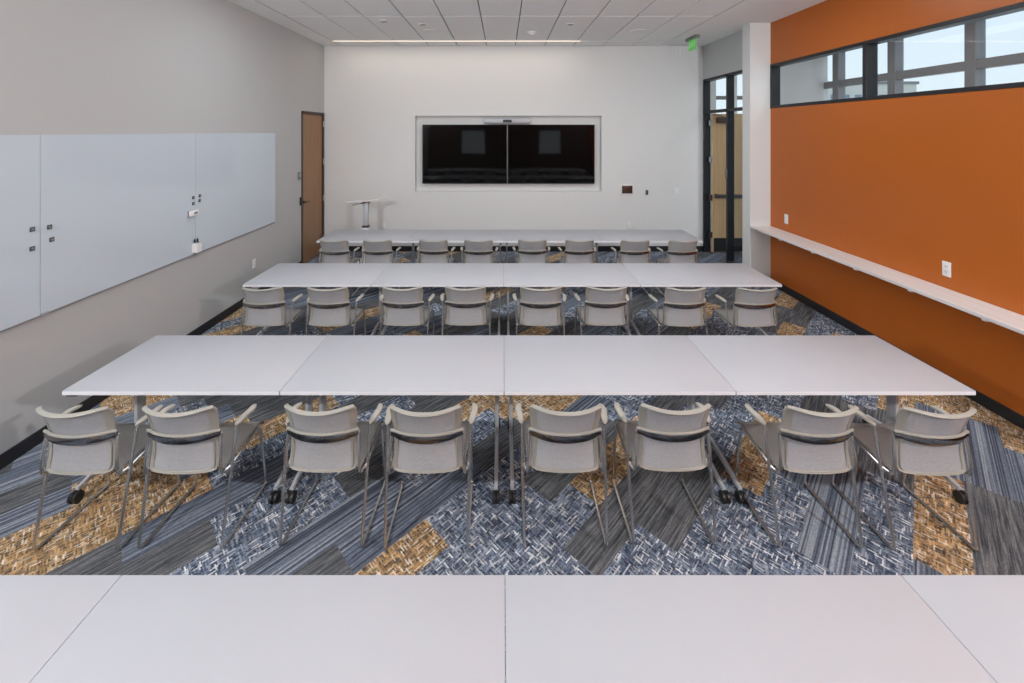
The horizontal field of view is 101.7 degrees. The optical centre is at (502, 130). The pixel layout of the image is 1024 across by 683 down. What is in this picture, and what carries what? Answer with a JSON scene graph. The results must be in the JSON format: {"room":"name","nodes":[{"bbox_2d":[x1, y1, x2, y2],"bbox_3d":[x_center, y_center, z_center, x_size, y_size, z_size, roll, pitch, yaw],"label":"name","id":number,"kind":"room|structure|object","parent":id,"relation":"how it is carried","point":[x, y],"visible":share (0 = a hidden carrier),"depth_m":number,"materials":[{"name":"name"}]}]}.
{"room":"training room","nodes":[
{"label":"training room","id":0,"kind":"room"},
{"bbox_2d":[0,0,323,453],"bbox_3d":[-3.760,0.315,2.949,0.150,4.330,11.798,0,0,0],"label":"wall","id":1,"kind":"structure","parent":0,"point":[68,67],"depth_m":4.30,"materials":[{"name":"grey paint"}]},
{"bbox_2d":[0,135,39,332],"bbox_3d":[-3.672,0.752,2.450,0.025,1.445,1.700,0,0,0],"label":"board","id":2,"kind":"object","parent":1,"relation":"attached to","point":[19,154],"visible":1,"depth_m":3.15,"materials":[{"name":"grey"}]},
{"bbox_2d":[40,134,194,316],"bbox_3d":[-3.672,0.752,4.136,0.025,1.445,1.665,0,0,0],"label":"board","id":3,"kind":"object","parent":1,"relation":"attached to","point":[117,206],"visible":1,"depth_m":3.88,"materials":[{"name":"grey"}]},
{"bbox_2d":[188,209,198,216],"bbox_3d":[-3.642,0.965,4.905,0.042,0.064,0.130,0,0,0],"label":"eraser","id":4,"kind":"object","parent":3,"relation":"attached to","point":[193,212],"visible":1,"depth_m":4.88,"materials":[{"name":"white plastic"}]},
{"bbox_2d":[0,261,301,469],"bbox_3d":[-3.679,2.425,2.409,0.012,0.110,10.418,0,0,0],"label":"baseboard","id":5,"kind":"structure","parent":1,"relation":"attached to","point":[36,438],"depth_m":3.64,"materials":[{"name":"black plastic"}]},
{"bbox_2d":[195,133,274,254],"bbox_3d":[-3.672,0.752,5.841,0.025,1.445,1.738,0,0,0],"label":"board","id":6,"kind":"object","parent":1,"relation":"attached to","point":[235,172],"visible":0.84,"depth_m":5.63,"materials":[{"name":"grey"}]},
{"bbox_2d":[192,242,201,252],"bbox_3d":[-3.632,1.383,4.950,0.062,0.105,0.070,0,0,0],"label":"cup","id":7,"kind":"object","parent":6,"relation":"attached to","point":[196,248],"visible":1,"depth_m":4.92,"materials":[{"name":"white plastic"}]},
{"bbox_2d":[252,258,255,268],"bbox_3d":[-3.680,1.960,6.170,0.010,0.130,0.080,0,0,0],"label":"wall outlet","id":8,"kind":"object","parent":1,"relation":"attached to","point":[253,260],"visible":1,"depth_m":6.16,"materials":[{"name":"white plastic"}]},
{"bbox_2d":[301,111,323,262],"bbox_3d":[-3.711,1.055,8.097,0.149,2.850,0.957,0,0,0],"label":"door","id":9,"kind":"structure","parent":1,"relation":"in","point":[312,123],"depth_m":8.06,"materials":[{"name":"brown wood"}]},
{"bbox_2d":[0,251,1023,682],"bbox_3d":[1.633,2.555,3.135,10.935,0.150,12.170,0,0,0],"label":"floor","id":10,"kind":"structure","parent":0,"point":[428,534],"depth_m":2.78,"materials":[{"name":"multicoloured carpet"}]},
{"bbox_2d":[0,575,120,682],"bbox_3d":[-2.225,2.110,1.234,1.459,0.740,0.804,0,0,0],"label":"table","id":11,"kind":"object","parent":10,"relation":"on","point":[39,613],"visible":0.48,"depth_m":1.50,"materials":[{"name":"white laminate"}]},
{"bbox_2d":[32,404,179,550],"bbox_3d":[-2.512,2.042,2.641,0.590,0.875,0.569,0,0,0],"label":"armchair","id":12,"kind":"object","parent":10,"relation":"on","point":[90,442],"visible":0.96,"depth_m":2.47,"materials":[{"name":"grey plastic"}]},
{"bbox_2d":[62,335,326,503],"bbox_3d":[-2.225,2.110,3.151,1.459,0.740,0.804,0,0,0],"label":"table","id":13,"kind":"object","parent":10,"relation":"on","point":[163,364],"visible":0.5,"depth_m":3.07,"materials":[{"name":"white laminate"}]},
{"bbox_2d":[137,404,267,549],"bbox_3d":[-1.903,2.042,2.648,0.590,0.875,0.569,0,0,0],"label":"armchair","id":14,"kind":"object","parent":10,"relation":"on","point":[194,442],"visible":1,"depth_m":2.48,"materials":[{"name":"grey plastic"}]},
{"bbox_2d":[30,575,504,682],"bbox_3d":[-0.744,2.110,1.234,1.502,0.740,0.804,0,0,0],"label":"table","id":15,"kind":"object","parent":10,"relation":"on","point":[145,628],"visible":1,"depth_m":1.45,"materials":[{"name":"white laminate"}]},
{"bbox_2d":[241,287,305,334],"bbox_3d":[-2.491,2.042,4.506,0.590,0.875,0.569,0,0,-1],"label":"armchair","id":16,"kind":"object","parent":10,"relation":"on","point":[264,307],"visible":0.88,"depth_m":4.33,"materials":[{"name":"grey plastic"}]},
{"bbox_2d":[243,263,388,334],"bbox_3d":[-2.225,2.110,5.088,1.459,0.740,0.804,0,0,0],"label":"table","id":17,"kind":"object","parent":10,"relation":"on","point":[281,274],"visible":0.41,"depth_m":5.02,"materials":[{"name":"white laminate"}]},
{"bbox_2d":[278,402,384,547],"bbox_3d":[-1.077,2.042,2.660,0.590,0.875,0.569,0,0,1],"label":"armchair","id":18,"kind":"object","parent":10,"relation":"on","point":[330,441],"visible":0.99,"depth_m":2.48,"materials":[{"name":"grey plastic"}]},
{"bbox_2d":[305,287,365,334],"bbox_3d":[-1.816,2.042,4.508,0.590,0.875,0.569,0,0,-1],"label":"armchair","id":19,"kind":"object","parent":10,"relation":"on","point":[328,307],"visible":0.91,"depth_m":4.33,"materials":[{"name":"grey plastic"}]},
{"bbox_2d":[318,240,359,297],"bbox_3d":[-2.502,2.042,6.366,0.590,0.875,0.569,0,0,-1],"label":"armchair","id":20,"kind":"object","parent":10,"relation":"on","point":[332,251],"visible":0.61,"depth_m":6.18,"materials":[{"name":"grey plastic"}]},
{"bbox_2d":[345,198,384,262],"bbox_3d":[-2.585,1.865,7.860,0.620,1.229,0.420,0,0,0],"label":"lectern","id":21,"kind":"object","parent":10,"relation":"on","point":[365,226],"visible":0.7,"depth_m":7.83,"materials":[{"name":"white laminate"}]},
{"bbox_2d":[316,230,417,287],"bbox_3d":[-2.225,2.110,6.958,1.459,0.740,0.804,0,0,0],"label":"table","id":22,"kind":"object","parent":10,"relation":"on","point":[353,236],"visible":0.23,"depth_m":6.94,"materials":[{"name":"white laminate"}]},
{"bbox_2d":[360,240,400,294],"bbox_3d":[-1.864,2.042,6.371,0.590,0.875,0.569,0,0,-1],"label":"armchair","id":23,"kind":"object","parent":10,"relation":"on","point":[375,251],"visible":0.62,"depth_m":6.19,"materials":[{"name":"grey plastic"}]},
{"bbox_2d":[280,335,503,503],"bbox_3d":[-0.744,2.110,3.151,1.502,0.740,0.804,0,0,0],"label":"table","id":24,"kind":"object","parent":10,"relation":"on","point":[341,364],"visible":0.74,"depth_m":3.07,"materials":[{"name":"white laminate"}]},
{"bbox_2d":[379,286,434,334],"bbox_3d":[-1.041,2.042,4.518,0.590,0.875,0.569,0,0,1],"label":"armchair","id":25,"kind":"object","parent":10,"relation":"on","point":[403,307],"visible":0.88,"depth_m":4.34,"materials":[{"name":"grey plastic"}]},
{"bbox_2d":[383,403,477,548],"bbox_3d":[-0.457,2.042,2.653,0.590,0.875,0.569,0,0,-1],"label":"armchair","id":26,"kind":"object","parent":10,"relation":"on","point":[424,442],"visible":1,"depth_m":2.47,"materials":[{"name":"grey plastic"}]},
{"bbox_2d":[417,239,454,287],"bbox_3d":[-1.030,2.042,6.387,0.590,0.875,0.569,0,0,1],"label":"armchair","id":27,"kind":"object","parent":10,"relation":"on","point":[431,251],"visible":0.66,"depth_m":6.20,"materials":[{"name":"grey plastic"}]},
{"bbox_2d":[371,263,503,334],"bbox_3d":[-0.744,2.110,5.088,1.502,0.740,0.804,0,0,0],"label":"table","id":28,"kind":"object","parent":10,"relation":"on","point":[394,274],"visible":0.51,"depth_m":5.02,"materials":[{"name":"white laminate"}]},
{"bbox_2d":[409,230,502,287],"bbox_3d":[-0.744,2.110,6.958,1.502,0.740,0.804,0,0,0],"label":"table","id":29,"kind":"object","parent":10,"relation":"on","point":[452,236],"visible":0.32,"depth_m":6.94,"materials":[{"name":"white laminate"}]},
{"bbox_2d":[440,286,493,334],"bbox_3d":[-0.390,2.042,4.525,0.590,0.875,0.569,0,0,0],"label":"armchair","id":30,"kind":"object","parent":10,"relation":"on","point":[465,307],"visible":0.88,"depth_m":4.34,"materials":[{"name":"grey plastic"}]},
{"bbox_2d":[460,240,498,296],"bbox_3d":[-0.362,2.042,6.377,0.590,0.875,0.569,0,0,1],"label":"armchair","id":31,"kind":"object","parent":10,"relation":"on","point":[475,251],"visible":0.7,"depth_m":6.19,"materials":[{"name":"grey plastic"}]},
{"bbox_2d":[512,239,549,296],"bbox_3d":[0.438,2.042,6.394,0.590,0.875,0.569,0,0,0],"label":"armchair","id":32,"kind":"object","parent":10,"relation":"on","point":[529,251],"visible":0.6,"depth_m":6.21,"materials":[{"name":"grey plastic"}]},
{"bbox_2d":[512,286,565,334],"bbox_3d":[0.396,2.042,4.516,0.590,0.875,0.569,0,0,1],"label":"armchair","id":33,"kind":"object","parent":10,"relation":"on","point":[540,307],"visible":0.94,"depth_m":4.33,"materials":[{"name":"grey plastic"}]},
{"bbox_2d":[503,230,600,287],"bbox_3d":[0.784,2.110,6.958,1.551,0.740,0.804,0,0,0],"label":"table","id":34,"kind":"object","parent":10,"relation":"on","point":[510,236],"visible":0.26,"depth_m":6.94,"materials":[{"name":"white laminate"}]},
{"bbox_2d":[515,403,607,547],"bbox_3d":[0.373,2.042,2.658,0.590,0.875,0.569,0,0,1],"label":"armchair","id":35,"kind":"object","parent":10,"relation":"on","point":[555,441],"visible":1,"depth_m":2.48,"materials":[{"name":"grey plastic"}]},
{"bbox_2d":[504,263,639,334],"bbox_3d":[0.784,2.110,5.088,1.551,0.740,0.804,0,0,0],"label":"table","id":36,"kind":"object","parent":10,"relation":"on","point":[515,274],"visible":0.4,"depth_m":5.02,"materials":[{"name":"white laminate"}]},
{"bbox_2d":[558,240,595,296],"bbox_3d":[1.138,2.042,6.382,0.590,0.875,0.569,0,0,0],"label":"armchair","id":37,"kind":"object","parent":10,"relation":"on","point":[576,251],"visible":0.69,"depth_m":6.20,"materials":[{"name":"grey plastic"}]},
{"bbox_2d":[574,286,629,334],"bbox_3d":[1.074,2.042,4.522,0.590,0.875,0.569,0,0,0],"label":"armchair","id":38,"kind":"object","parent":10,"relation":"on","point":[602,307],"visible":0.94,"depth_m":4.34,"materials":[{"name":"grey plastic"}]},
{"bbox_2d":[504,335,735,503],"bbox_3d":[0.784,2.110,3.151,1.551,0.740,0.804,0,0,0],"label":"table","id":39,"kind":"object","parent":10,"relation":"on","point":[533,364],"visible":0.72,"depth_m":3.07,"materials":[{"name":"white laminate"}]},
{"bbox_2d":[611,240,651,294],"bbox_3d":[1.957,2.042,6.365,0.590,0.875,0.569,0,0,0],"label":"armchair","id":40,"kind":"object","parent":10,"relation":"on","point":[631,251],"visible":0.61,"depth_m":6.18,"materials":[{"name":"grey plastic"}]},
{"bbox_2d":[592,230,702,287],"bbox_3d":[2.364,2.110,6.958,1.607,0.740,0.804,0,0,0],"label":"table","id":41,"kind":"object","parent":10,"relation":"on","point":[606,236],"visible":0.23,"depth_m":6.94,"materials":[{"name":"white laminate"}]},
{"bbox_2d":[612,402,716,545],"bbox_3d":[1.020,2.042,2.667,0.590,0.875,0.569,0,0,0],"label":"armchair","id":42,"kind":"object","parent":10,"relation":"on","point":[660,439],"visible":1,"depth_m":2.49,"materials":[{"name":"grey plastic"}]},
{"bbox_2d":[646,287,707,334],"bbox_3d":[1.887,2.042,4.504,0.590,0.875,0.569,0,0,-1],"label":"armchair","id":43,"kind":"object","parent":10,"relation":"on","point":[681,307],"visible":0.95,"depth_m":4.32,"materials":[{"name":"grey plastic"}]},
{"bbox_2d":[655,240,698,296],"bbox_3d":[2.659,2.042,6.354,0.590,0.875,0.569,0,0,0],"label":"armchair","id":44,"kind":"object","parent":10,"relation":"on","point":[678,251],"visible":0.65,"depth_m":6.17,"materials":[{"name":"grey plastic"}]},
{"bbox_2d":[622,263,781,334],"bbox_3d":[2.364,2.110,5.088,1.607,0.740,0.804,0,0,0],"label":"table","id":45,"kind":"object","parent":10,"relation":"on","point":[646,274],"visible":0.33,"depth_m":5.02,"materials":[{"name":"white laminate"}]},
{"bbox_2d":[710,287,777,334],"bbox_3d":[2.616,2.042,4.496,0.590,0.875,0.569,0,0,-1],"label":"armchair","id":46,"kind":"object","parent":10,"relation":"on","point":[753,308],"visible":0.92,"depth_m":4.32,"materials":[{"name":"grey plastic"}]},
{"bbox_2d":[505,575,996,682],"bbox_3d":[0.784,2.110,1.234,1.551,0.740,0.804,0,0,0],"label":"table","id":47,"kind":"object","parent":10,"relation":"on","point":[559,628],"visible":1,"depth_m":1.45,"materials":[{"name":"white laminate"}]},
{"bbox_2d":[742,23,769,276],"bbox_3d":[4.240,0.315,6.857,0.480,4.330,0.215,0,0,0],"label":"wall pier","id":48,"kind":"object","parent":10,"relation":"on","point":[755,36],"visible":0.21,"depth_m":6.75,"materials":[{"name":"white paint"}]},
{"bbox_2d":[734,404,863,548],"bbox_3d":[1.872,2.042,2.649,0.590,0.875,0.569,0,0,0],"label":"armchair","id":49,"kind":"object","parent":10,"relation":"on","point":[805,441],"visible":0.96,"depth_m":2.48,"materials":[{"name":"grey plastic"}]},
{"bbox_2d":[686,335,975,503],"bbox_3d":[2.364,2.110,3.151,1.607,0.740,0.804,0,0,0],"label":"table","id":50,"kind":"object","parent":10,"relation":"on","point":[751,364],"visible":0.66,"depth_m":3.07,"materials":[{"name":"white laminate"}]},
{"bbox_2d":[831,405,979,551],"bbox_3d":[2.545,2.042,2.637,0.590,0.875,0.569,0,0,1],"label":"armchair","id":51,"kind":"object","parent":10,"relation":"on","point":[919,442],"visible":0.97,"depth_m":2.46,"materials":[{"name":"grey plastic"}]},
{"bbox_2d":[902,575,1023,682],"bbox_3d":[2.364,2.110,1.234,1.607,0.740,0.804,0,0,0],"label":"table","id":52,"kind":"object","parent":10,"relation":"on","point":[985,613],"visible":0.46,"depth_m":1.50,"materials":[{"name":"white laminate"}]},
{"bbox_2d":[324,45,710,250],"bbox_3d":[0.297,0.315,8.723,7.965,4.330,0.250,0,0,0],"label":"wall","id":53,"kind":"structure","parent":0,"point":[644,104],"depth_m":8.60,"materials":[{"name":"white paint"}]},
{"bbox_2d":[422,125,506,183],"bbox_3d":[-0.791,0.477,8.665,1.748,1.220,0.121,0,0,0],"label":"wall screen","id":54,"kind":"object","parent":53,"relation":"attached to","point":[451,154],"visible":1,"depth_m":8.62,"materials":[{"name":"black glass"}]},
{"bbox_2d":[484,118,529,123],"bbox_3d":[0.090,-0.207,8.667,0.950,0.115,0.112,0,0,0],"label":"bar","id":55,"kind":"object","parent":53,"relation":"attached to","point":[486,120],"visible":1,"depth_m":8.62,"materials":[{"name":"grey metal"}]},
{"bbox_2d":[507,125,507,183],"bbox_3d":[0.090,0.477,8.642,0.012,1.220,0.032,0,0,0],"label":"strip","id":56,"kind":"object","parent":53,"relation":"attached to","point":[507,125],"visible":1,"depth_m":8.63,"materials":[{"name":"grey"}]},
{"bbox_2d":[349,246,702,250],"bbox_3d":[0.233,2.425,8.592,7.795,0.110,0.012,0,0,0],"label":"baseboard","id":57,"kind":"structure","parent":53,"relation":"attached to","point":[351,248],"depth_m":8.59,"materials":[{"name":"black plastic"}]},
{"bbox_2d":[508,125,594,183],"bbox_3d":[0.995,0.477,8.665,1.796,1.220,0.121,0,0,0],"label":"wall screen","id":58,"kind":"object","parent":53,"relation":"attached to","point":[537,154],"visible":1,"depth_m":8.62,"materials":[{"name":"black glass"}]},
{"bbox_2d":[620,185,633,194],"bbox_3d":[2.555,1.215,8.583,0.270,0.220,0.030,0,0,0],"label":"panel","id":59,"kind":"object","parent":53,"relation":"attached to","point":[624,189],"visible":1,"depth_m":8.57,"materials":[{"name":"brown plastic"}]},
{"bbox_2d":[228,0,825,45],"bbox_3d":[1.633,-1.830,3.135,10.935,0.160,12.170,0,0,0],"label":"ceiling","id":60,"kind":"structure","parent":0,"point":[597,22],"depth_m":6.49,"materials":[{"name":"white tile"}]},
{"bbox_2d":[332,40,580,40],"bbox_3d":[-0.895,-1.754,8.110,4.830,0.013,0.058,0,0,0],"label":"recessed light","id":61,"kind":"object","parent":60,"relation":"in","point":[332,40],"visible":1,"depth_m":8.08,"materials":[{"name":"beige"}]},
{"bbox_2d":[527,31,536,35],"bbox_3d":[0.512,-1.722,7.370,0.170,0.055,0.170,0,0,0],"label":"smoke detector","id":62,"kind":"object","parent":60,"relation":"attached to","point":[531,33],"visible":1,"depth_m":7.32,"materials":[{"name":"white plastic"}]},
{"bbox_2d":[685,34,699,51],"bbox_3d":[3.520,-1.625,7.750,0.090,0.250,0.400,0,0,0],"label":"exit sign","id":63,"kind":"object","parent":60,"relation":"hanging from","point":[692,40],"visible":1,"depth_m":7.71,"materials":[{"name":"green plastic"}]},
{"bbox_2d":[703,30,741,79],"bbox_3d":[4.205,0.315,7.782,0.150,4.330,1.633,0,0,0],"label":"wall","id":64,"kind":"structure","parent":0,"point":[722,56],"depth_m":7.81,"materials":[{"name":"grey paint"}]},
{"bbox_2d":[703,70,741,262],"bbox_3d":[4.187,0.710,7.791,0.126,3.540,1.612,0,0,0],"label":"window","id":65,"kind":"structure","parent":64,"relation":"in","point":[729,110],"depth_m":7.69,"materials":[{"name":"black metal"}]},
{"bbox_2d":[709,114,741,251],"bbox_3d":[4.660,1.059,8.447,0.930,2.818,0.190,0,0,0],"label":"door","id":66,"kind":"structure","parent":65,"relation":"attached to","point":[717,122],"depth_m":8.50,"materials":[{"name":"brown wood"}]},
{"bbox_2d":[711,56,827,113],"bbox_3d":[5.690,0.365,9.180,2.820,4.230,0.120,0,0,0],"label":"wall","id":67,"kind":"structure","parent":0,"point":[801,82],"depth_m":9.12,"materials":[{"name":"white paint"}]},
{"bbox_2d":[716,96,741,99],"bbox_3d":[5.130,-0.845,9.175,0.940,1.250,0.070,0,0,0],"label":"window","id":68,"kind":"structure","parent":67,"relation":"in","point":[717,97],"depth_m":9.14,"materials":[{"name":"silver metal"}]},
{"bbox_2d":[824,19,1023,99],"bbox_3d":[7.080,0.365,3.666,0.160,4.230,12.932,0,0,0],"label":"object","id":69,"kind":"structure","parent":67,"relation":"in","point":[975,63],"depth_m":6.71,"materials":[{"name":"silver metal"}]},
{"bbox_2d":[770,0,1023,415],"bbox_3d":[4.405,0.315,1.900,0.150,4.330,9.700,0,0,0],"label":"wall","id":70,"kind":"structure","parent":0,"point":[907,185],"depth_m":4.49,"materials":[{"name":"orange paint"}]},
{"bbox_2d":[784,214,787,223],"bbox_3d":[4.325,1.344,6.370,0.010,0.145,0.080,0,0,0],"label":"wall outlet","id":71,"kind":"object","parent":70,"relation":"attached to","point":[785,215],"visible":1,"depth_m":6.37,"materials":[{"name":"white plastic"}]},
{"bbox_2d":[750,226,1023,334],"bbox_3d":[4.165,1.561,3.125,0.330,0.052,7.250,0,0,0],"label":"wall shelf","id":72,"kind":"object","parent":70,"relation":"attached to","point":[987,312],"visible":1,"depth_m":4.20,"materials":[{"name":"white laminate"}]},
{"bbox_2d":[769,277,1023,429],"bbox_3d":[4.159,2.425,2.083,0.342,0.110,9.765,0,0,0],"label":"baseboard","id":73,"kind":"structure","parent":70,"relation":"attached to","point":[1017,419],"depth_m":4.61,"materials":[{"name":"black plastic"}]},
{"bbox_2d":[770,2,1023,107],"bbox_3d":[4.391,-0.720,3.175,0.138,0.710,7.149,0,0,0],"label":"window","id":74,"kind":"structure","parent":70,"relation":"in","point":[869,47],"depth_m":4.96,"materials":[{"name":"black metal"}]},
{"bbox_2d":[942,260,950,277],"bbox_3d":[4.325,1.346,4.067,0.010,0.145,0.080,0,0,0],"label":"wall outlet","id":75,"kind":"object","parent":70,"relation":"attached to","point":[946,266],"visible":1,"depth_m":4.06,"materials":[{"name":"white plastic"}]},
{"label":"outside","id":76,"kind":"structure","parent":0,"visible":0},
{"bbox_2d":[828,81,918,99],"bbox_3d":[52.000,0.680,67.000,15.400,15.600,14.400,0,0,0],"label":"building","id":77,"kind":"structure","parent":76,"point":[855,91],"depth_m":60.01,"materials":[{"name":"stone"}]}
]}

